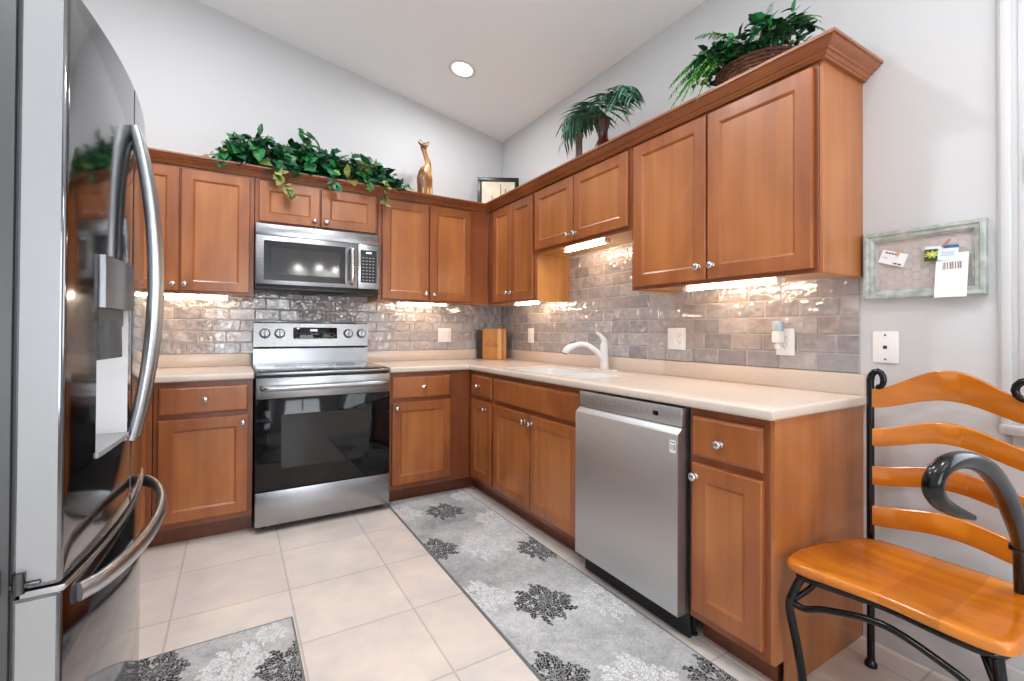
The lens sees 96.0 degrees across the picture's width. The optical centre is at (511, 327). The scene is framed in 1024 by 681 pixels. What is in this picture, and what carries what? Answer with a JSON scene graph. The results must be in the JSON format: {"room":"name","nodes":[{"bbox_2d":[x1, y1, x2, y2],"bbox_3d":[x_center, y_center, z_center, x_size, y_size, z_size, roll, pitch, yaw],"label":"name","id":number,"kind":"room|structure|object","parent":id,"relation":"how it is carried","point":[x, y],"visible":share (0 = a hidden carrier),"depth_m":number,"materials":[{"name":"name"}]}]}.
{"room":"kitchen","nodes":[
{"label":"kitchen","id":0,"kind":"room"},
{"bbox_2d":[82,0,502,386],"bbox_3d":[-1.464,-0.560,3.419,3.350,3.481,0.108,1,-1,-31],"label":"wall","id":1,"kind":"structure","parent":0,"point":[199,74],"depth_m":3.23,"materials":[{"name":"grey paint"}]},
{"bbox_2d":[143,161,254,298],"bbox_3d":[-2.022,-0.586,2.820,0.768,0.774,0.356,1,-1,-31],"label":"upper cabinet","id":2,"kind":"object","parent":1,"relation":"attached to","point":[207,216],"visible":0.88,"depth_m":2.77,"materials":[{"name":"brown wood"}]},
{"bbox_2d":[143,293,231,298],"bbox_3d":[-2.026,-0.198,2.826,0.524,0.022,0.032,1,-1,-31],"label":"light","id":3,"kind":"object","parent":2,"relation":"attached to","point":[178,295],"visible":0.52,"depth_m":2.86,"materials":[{"name":"white plastic"}]},
{"bbox_2d":[254,177,377,234],"bbox_3d":[-1.360,-0.806,3.220,0.769,0.321,0.356,1,-1,-31],"label":"upper cabinet","id":4,"kind":"object","parent":1,"relation":"attached to","point":[314,207],"visible":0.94,"depth_m":3.08,"materials":[{"name":"brown wood"}]},
{"bbox_2d":[254,222,379,296],"bbox_3d":[-1.337,-0.433,3.169,0.759,0.419,0.442,1,-1,-31],"label":"microwave","id":5,"kind":"object","parent":4,"relation":"attached to","point":[287,259],"visible":0.98,"depth_m":3.01,"materials":[{"name":"grey metal"}]},
{"bbox_2d":[143,293,500,354],"bbox_3d":[-1.358,-0.038,3.421,2.942,0.441,0.007,1,-1,-31],"label":"backsplash","id":6,"kind":"structure","parent":1,"relation":"attached to","point":[464,330],"depth_m":3.35,"materials":[{"name":"tile"}]},
{"bbox_2d":[367,196,487,305],"bbox_3d":[-0.644,-0.572,3.649,0.895,0.774,0.356,1,-1,-31],"label":"upper cabinet","id":7,"kind":"object","parent":1,"relation":"attached to","point":[432,254],"visible":0.97,"depth_m":3.51,"materials":[{"name":"brown wood"}]},
{"bbox_2d":[394,302,448,305],"bbox_3d":[-0.707,-0.184,3.620,0.444,0.022,0.032,1,-1,-31],"label":"light","id":8,"kind":"object","parent":7,"relation":"attached to","point":[445,304],"visible":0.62,"depth_m":3.61,"materials":[{"name":"white plastic"}]},
{"bbox_2d":[417,140,432,194],"bbox_3d":[-0.674,-1.206,3.567,0.127,0.485,0.096,1,-1,-31],"label":"animal sculpture","id":9,"kind":"object","parent":7,"relation":"on","point":[424,176],"visible":0.86,"depth_m":3.54,"materials":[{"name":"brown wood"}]},
{"bbox_2d":[438,328,450,341],"bbox_3d":[-0.567,0.066,3.884,0.119,0.118,0.012,1,-1,-31],"label":"light switch","id":10,"kind":"object","parent":1,"relation":"attached to","point":[444,334],"visible":1,"depth_m":3.88,"materials":[{"name":"white plastic"}]},
{"bbox_2d":[440,331,443,338],"bbox_3d":[-0.585,0.066,3.870,0.033,0.066,0.008,1,-1,-31],"label":"rocker switch","id":11,"kind":"object","parent":10,"relation":"attached to","point":[441,332],"depth_m":3.87,"materials":[{"name":"white plastic"}]},
{"bbox_2d":[196,0,704,141],"bbox_3d":[0.307,-2.058,0.500,3.350,0.720,6.950,1,-1,-31],"label":"ceiling","id":12,"kind":"structure","parent":0,"point":[527,57],"depth_m":3.02,"materials":[{"name":"white paint"}]},
{"bbox_2d":[448,60,475,78],"bbox_3d":[-0.352,-1.824,3.262,0.193,0.043,0.195,1,-1,-36],"label":"recessed light","id":13,"kind":"object","parent":12,"relation":"in","point":[461,68],"visible":1,"depth_m":3.25,"materials":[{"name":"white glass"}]},
{"bbox_2d":[139,471,954,680],"bbox_3d":[0.292,1.214,0.472,3.350,0.100,6.950,1,-1,-31],"label":"floor","id":14,"kind":"structure","parent":0,"point":[365,600],"depth_m":1.93,"materials":[{"name":"tile"}]},
{"bbox_2d":[0,0,166,680],"bbox_3d":[-1.302,0.261,1.034,0.841,1.800,0.850,1,-1,-31],"label":"refrigerator","id":15,"kind":"object","parent":14,"relation":"on","point":[78,190],"visible":1,"depth_m":0.87,"materials":[{"name":"grey metal"}]},
{"bbox_2d":[141,391,153,547],"bbox_3d":[-2.223,0.730,2.514,0.476,0.878,0.661,1,-1,-31],"label":"base cabinet","id":16,"kind":"object","parent":14,"relation":"on","point":[147,431],"visible":0.04,"depth_m":2.39,"materials":[{"name":"brown wood"}]},
{"bbox_2d":[152,379,252,545],"bbox_3d":[-1.821,0.734,2.755,0.453,0.878,0.661,1,-1,-31],"label":"base cabinet","id":17,"kind":"object","parent":14,"relation":"on","point":[203,430],"visible":0.94,"depth_m":2.51,"materials":[{"name":"brown wood"}]},
{"bbox_2d":[154,353,253,382],"bbox_3d":[-2.028,0.233,2.645,0.939,0.118,0.642,1,-1,-31],"label":"countertop","id":18,"kind":"structure","parent":17,"relation":"on","point":[187,367],"depth_m":2.88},
{"bbox_2d":[138,616,305,680],"bbox_3d":[-0.833,1.159,1.205,0.587,0.008,1.165,1,-1,-31],"label":"rug","id":19,"kind":"object","parent":14,"relation":"on","point":[269,651],"visible":0.92,"depth_m":1.60,"materials":[{"name":"grey fabric"}]},
{"bbox_2d":[252,322,389,528],"bbox_3d":[-1.265,0.572,3.034,0.761,1.212,0.700,1,-1,-31],"label":"range","id":20,"kind":"object","parent":14,"relation":"on","point":[321,411],"visible":1,"depth_m":2.81,"materials":[{"name":"grey metal"}]},
{"bbox_2d":[252,362,388,375],"bbox_3d":[-1.269,0.270,3.045,0.761,0.025,0.570,1,-1,-31],"label":"cooktop","id":21,"kind":"object","parent":20,"relation":"in","point":[259,368],"depth_m":2.93,"materials":[{"name":"silver glass"}]},
{"bbox_2d":[388,370,473,500],"bbox_3d":[-0.671,0.746,3.448,0.665,0.878,0.661,1,-1,-31],"label":"base cabinet","id":22,"kind":"object","parent":14,"relation":"on","point":[429,433],"visible":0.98,"depth_m":3.17,"materials":[{"name":"brown wood"}]},
{"bbox_2d":[470,370,503,504],"bbox_3d":[0.002,0.748,3.373,0.661,0.878,0.464,1,-1,-31],"label":"base cabinet","id":23,"kind":"object","parent":14,"relation":"on","point":[482,401],"visible":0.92,"depth_m":3.16,"materials":[{"name":"brown wood"}]},
{"bbox_2d":[493,374,584,557],"bbox_3d":[0.355,0.745,2.787,0.661,0.878,0.898,1,-1,-31],"label":"base cabinet","id":24,"kind":"object","parent":14,"relation":"on","point":[534,422],"visible":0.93,"depth_m":2.58,"materials":[{"name":"brown wood"}]},
{"bbox_2d":[367,349,865,420],"bbox_3d":[0.117,0.313,2.662,1.205,0.258,2.823,1,-1,-31],"label":"countertop","id":25,"kind":"structure","parent":24,"relation":"on","point":[770,394],"depth_m":2.18,"materials":[{"name":"white"}]},
{"bbox_2d":[477,330,482,358],"bbox_3d":[-0.205,0.149,3.992,0.200,0.250,0.020,0,0,2],"label":"cutting board","id":26,"kind":"object","parent":25,"relation":"on","point":[479,332],"visible":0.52,"depth_m":3.98,"materials":[{"name":"brown wood"}]},
{"bbox_2d":[482,329,506,358],"bbox_3d":[-0.150,0.143,3.958,0.205,0.262,0.036,0,0,2],"label":"cutting board","id":27,"kind":"object","parent":25,"relation":"on","point":[494,340],"visible":0.98,"depth_m":3.94,"materials":[{"name":"brown wood"}]},
{"bbox_2d":[515,367,620,378],"bbox_3d":[0.323,0.361,2.801,0.440,0.165,0.824,1,-1,-31],"label":"sink basin","id":28,"kind":"object","parent":25,"relation":"in","point":[567,372],"depth_m":2.91,"materials":[{"name":"white ceramic"}]},
{"bbox_2d":[562,331,616,370],"bbox_3d":[0.496,0.147,2.922,0.340,0.243,0.156,0,-1,15],"label":"faucet","id":29,"kind":"object","parent":25,"relation":"on","point":[602,354],"visible":1,"depth_m":2.89,"materials":[{"name":"white metal"}]},
{"bbox_2d":[387,488,737,680],"bbox_3d":[0.038,1.172,2.160,0.560,0.008,2.505,1,-1,-31],"label":"rug","id":30,"kind":"object","parent":14,"relation":"on","point":[563,624],"visible":1,"depth_m":1.93,"materials":[{"name":"grey fabric"}]},
{"bbox_2d":[575,390,697,637],"bbox_3d":[0.736,0.744,2.129,0.648,0.872,0.604,1,-1,-31],"label":"dishwasher","id":31,"kind":"object","parent":14,"relation":"on","point":[633,459],"visible":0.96,"depth_m":1.89,"materials":[{"name":"silver metal"}]},
{"bbox_2d":[688,406,863,680],"bbox_3d":[0.988,0.739,1.736,0.661,0.878,0.313,1,-1,-31],"label":"base cabinet","id":32,"kind":"object","parent":14,"relation":"on","point":[763,492],"visible":0.98,"depth_m":1.57,"materials":[{"name":"brown wood"}]},
{"bbox_2d":[785,368,1023,680],"bbox_3d":[1.048,0.654,1.276,0.767,1.040,0.514,1,-1,-31],"label":"chair","id":33,"kind":"object","parent":14,"relation":"on","point":[982,614],"visible":1,"depth_m":1.35,"materials":[{"name":"brown wood"}]},
{"bbox_2d":[501,0,1023,670],"bbox_3d":[1.688,-0.263,1.321,0.108,2.880,6.750,1,-1,-31],"label":"wall","id":34,"kind":"structure","parent":0,"point":[930,110],"depth_m":1.74,"materials":[{"name":"grey paint"}]},
{"bbox_2d":[488,192,569,305],"bbox_3d":[0.092,-0.570,3.542,0.356,0.774,0.688,1,-1,-31],"label":"upper cabinet","id":35,"kind":"object","parent":34,"relation":"attached to","point":[516,273],"visible":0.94,"depth_m":3.33,"materials":[{"name":"brown wood"}]},
{"bbox_2d":[477,177,518,202],"bbox_3d":[-0.116,-1.103,3.861,0.344,0.299,0.120,0,0,-3],"label":"picture frame","id":36,"kind":"object","parent":35,"relation":"on","point":[489,188],"visible":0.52,"depth_m":3.84,"materials":[{"name":"black paint"}]},
{"bbox_2d":[482,181,514,202],"bbox_3d":[-0.115,-1.103,3.839,0.276,0.230,0.048,0,0,-3],"label":"picture","id":37,"kind":"object","parent":36,"relation":"attached to","point":[491,190],"depth_m":3.84,"materials":[{"name":"beige"}]},
{"bbox_2d":[513,301,543,305],"bbox_3d":[0.123,-0.182,3.501,0.032,0.022,0.384,1,-1,-31],"label":"light","id":38,"kind":"object","parent":35,"relation":"attached to","point":[539,302],"visible":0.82,"depth_m":3.48,"materials":[{"name":"white plastic"}]},
{"bbox_2d":[528,328,533,342],"bbox_3d":[0.152,0.067,3.750,0.012,0.120,0.082,1,-1,-31],"label":"light switch","id":39,"kind":"object","parent":34,"relation":"attached to","point":[530,330],"visible":1,"depth_m":3.74,"materials":[{"name":"white plastic"}]},
{"bbox_2d":[535,147,632,257],"bbox_3d":[0.503,-0.734,2.861,0.356,0.454,0.901,1,-1,-31],"label":"upper cabinet","id":40,"kind":"object","parent":34,"relation":"attached to","point":[593,204],"visible":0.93,"depth_m":2.72,"materials":[{"name":"brown wood"}]},
{"bbox_2d":[575,133,583,157],"bbox_3d":[0.417,-1.082,2.872,0.056,0.240,0.056,1,-1,-31],"label":"vase","id":41,"kind":"object","parent":40,"relation":"on","point":[579,138],"visible":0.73,"depth_m":2.85,"materials":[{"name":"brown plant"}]},
{"bbox_2d":[563,239,610,252],"bbox_3d":[0.460,-0.505,2.888,0.032,0.022,0.424,1,-1,-31],"label":"light","id":42,"kind":"object","parent":40,"relation":"attached to","point":[607,241],"visible":1,"depth_m":2.85,"materials":[{"name":"white plastic"}]},
{"bbox_2d":[555,85,644,157],"bbox_3d":[0.504,-1.173,2.676,0.396,0.420,0.632,1,-1,-31],"label":"potted palm","id":43,"kind":"object","parent":40,"relation":"on","point":[584,117],"visible":0.98,"depth_m":2.66,"materials":[{"name":"green plant"}]},
{"bbox_2d":[595,117,610,146],"bbox_3d":[0.531,-1.083,2.683,0.112,0.240,0.112,1,-1,-31],"label":"vase","id":44,"kind":"object","parent":43,"relation":"on","point":[603,123],"depth_m":2.66,"materials":[{"name":"red ceramic"}]},
{"bbox_2d":[668,328,685,349],"bbox_3d":[0.896,0.063,2.514,0.012,0.118,0.119,1,-1,-31],"label":"outlet","id":45,"kind":"object","parent":34,"relation":"attached to","point":[676,336],"visible":1,"depth_m":2.51,"materials":[{"name":"white plastic"}]},
{"bbox_2d":[670,333,674,344],"bbox_3d":[0.882,0.063,2.533,0.008,0.066,0.033,1,-1,-31],"label":"rocker switch","id":46,"kind":"object","parent":45,"relation":"attached to","point":[672,335],"depth_m":2.53,"materials":[{"name":"white plastic"}]},
{"bbox_2d":[677,332,681,337],"bbox_3d":[0.907,0.043,2.494,0.004,0.029,0.033,1,-1,-31],"label":"receptacle","id":47,"kind":"object","parent":45,"relation":"attached to","point":[679,334],"depth_m":2.49,"materials":[{"name":"grey plastic"}]},
{"bbox_2d":[501,243,859,372],"bbox_3d":[0.626,-0.163,2.986,0.007,0.701,2.800,1,-1,-31],"label":"backsplash","id":48,"kind":"structure","parent":34,"relation":"attached to","point":[841,286],"depth_m":2.42,"materials":[{"name":"tile"}]},
{"bbox_2d":[632,59,862,292],"bbox_3d":[0.971,-0.578,2.082,0.356,0.774,0.910,1,-1,-31],"label":"upper cabinet","id":49,"kind":"object","parent":34,"relation":"attached to","point":[765,184],"visible":0.94,"depth_m":1.82,"materials":[{"name":"brown wood"}]},
{"bbox_2d":[148,27,883,212],"bbox_3d":[-0.445,-0.978,2.123,2.747,0.056,2.571,1,-1,-31],"label":"trim","id":50,"kind":"structure","parent":49,"relation":"attached to","point":[834,46],"depth_m":2.27,"materials":[{"name":"brown wood"}]},
{"bbox_2d":[201,123,414,206],"bbox_3d":[-1.325,-1.073,3.119,1.292,0.537,0.370,1,-1,-31],"label":"ivy garland","id":51,"kind":"object","parent":50,"relation":"on","point":[296,157],"visible":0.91,"depth_m":3.02,"materials":[{"name":"green plant"}]},
{"bbox_2d":[682,277,785,290],"bbox_3d":[0.979,-0.190,2.078,0.032,0.022,0.484,1,-1,-31],"label":"light","id":52,"kind":"object","parent":49,"relation":"attached to","point":[780,279],"visible":1,"depth_m":2.04,"materials":[{"name":"white plastic"}]},
{"bbox_2d":[668,0,824,108],"bbox_3d":[0.985,-1.114,1.916,0.333,0.322,0.627,1,-1,-38],"label":"potted plant","id":53,"kind":"object","parent":49,"relation":"on","point":[736,55],"visible":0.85,"depth_m":1.86,"materials":[{"name":"plant"}]},
{"bbox_2d":[714,45,792,85],"bbox_3d":[1.017,-1.033,1.942,0.245,0.131,0.322,1,-1,-31],"label":"basket","id":54,"kind":"object","parent":53,"relation":"on","point":[725,72],"depth_m":1.85,"materials":[{"name":"wicker"}]},
{"bbox_2d":[776,328,794,355],"bbox_3d":[1.196,0.064,2.018,0.009,0.118,0.080,1,-1,-31],"label":"outlet","id":55,"kind":"object","parent":34,"relation":"attached to","point":[788,347],"visible":0.78,"depth_m":2.00,"materials":[{"name":"white plastic"}]},
{"bbox_2d":[772,321,784,348],"bbox_3d":[1.165,0.035,2.017,0.046,0.123,0.044,1,-1,-31],"label":"air freshener","id":56,"kind":"object","parent":55,"relation":"attached to","point":[778,335],"visible":1,"depth_m":2.00,"materials":[{"name":"white plastic"}]},
{"bbox_2d":[774,343,780,348],"bbox_3d":[1.162,0.082,2.015,0.026,0.028,0.026,1,-1,-31],"label":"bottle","id":57,"kind":"object","parent":56,"relation":"on","point":[777,345],"depth_m":2.01,"materials":[{"name":"white plastic"}]},
{"bbox_2d":[781,343,788,349],"bbox_3d":[1.194,0.084,2.017,0.004,0.029,0.033,1,-1,-31],"label":"receptacle","id":58,"kind":"object","parent":55,"relation":"attached to","point":[784,346],"depth_m":2.02,"materials":[{"name":"grey plastic"}]},
{"bbox_2d":[873,331,898,363],"bbox_3d":[1.388,0.074,1.714,0.009,0.118,0.080,1,-1,-31],"label":"jack plate","id":59,"kind":"object","parent":34,"relation":"attached to","point":[885,343],"visible":1,"depth_m":1.71,"materials":[{"name":"white plastic"}]},
{"bbox_2d":[863,217,987,299],"bbox_3d":[1.435,-0.228,1.621,0.028,0.246,0.336,1,-1,-31],"label":"board","id":60,"kind":"object","parent":34,"relation":"attached to","point":[916,278],"visible":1,"depth_m":1.63,"materials":[{"name":"paint"}]},
{"bbox_2d":[878,250,907,266],"bbox_3d":[1.397,-0.253,1.691,0.003,0.072,0.092,1,-1,-31],"label":"business card","id":61,"kind":"object","parent":60,"relation":"attached to","point":[887,257],"visible":1,"depth_m":1.69,"materials":[{"name":"white paper"}]},
{"bbox_2d":[924,244,958,260],"bbox_3d":[1.460,-0.253,1.569,0.003,0.054,0.090,1,-1,-31],"label":"postcard","id":62,"kind":"object","parent":60,"relation":"attached to","point":[949,252],"visible":1,"depth_m":1.57},
{"bbox_2d":[934,251,968,297],"bbox_3d":[1.469,-0.175,1.542,0.026,0.149,0.082,1,-1,-31],"label":"paper tag","id":63,"kind":"object","parent":60,"relation":"hanging from","point":[951,276],"visible":1,"depth_m":1.54,"materials":[{"name":"white paper"}]},
{"bbox_2d":[863,603,1023,680],"bbox_3d":[2.361,1.107,0.078,0.014,0.125,3.940,1,-1,-31],"label":"baseboard","id":64,"kind":"structure","parent":34,"relation":"attached to","point":[969,663],"depth_m":1.59,"materials":[{"name":"grey paint"}]},
{"bbox_2d":[997,0,1023,448],"bbox_3d":[2.000,-0.546,0.734,0.096,1.880,1.720,1,-1,-31],"label":"window","id":65,"kind":"structure","parent":34,"relation":"in","point":[1010,13],"depth_m":1.43,"materials":[{"name":"grey paint"}]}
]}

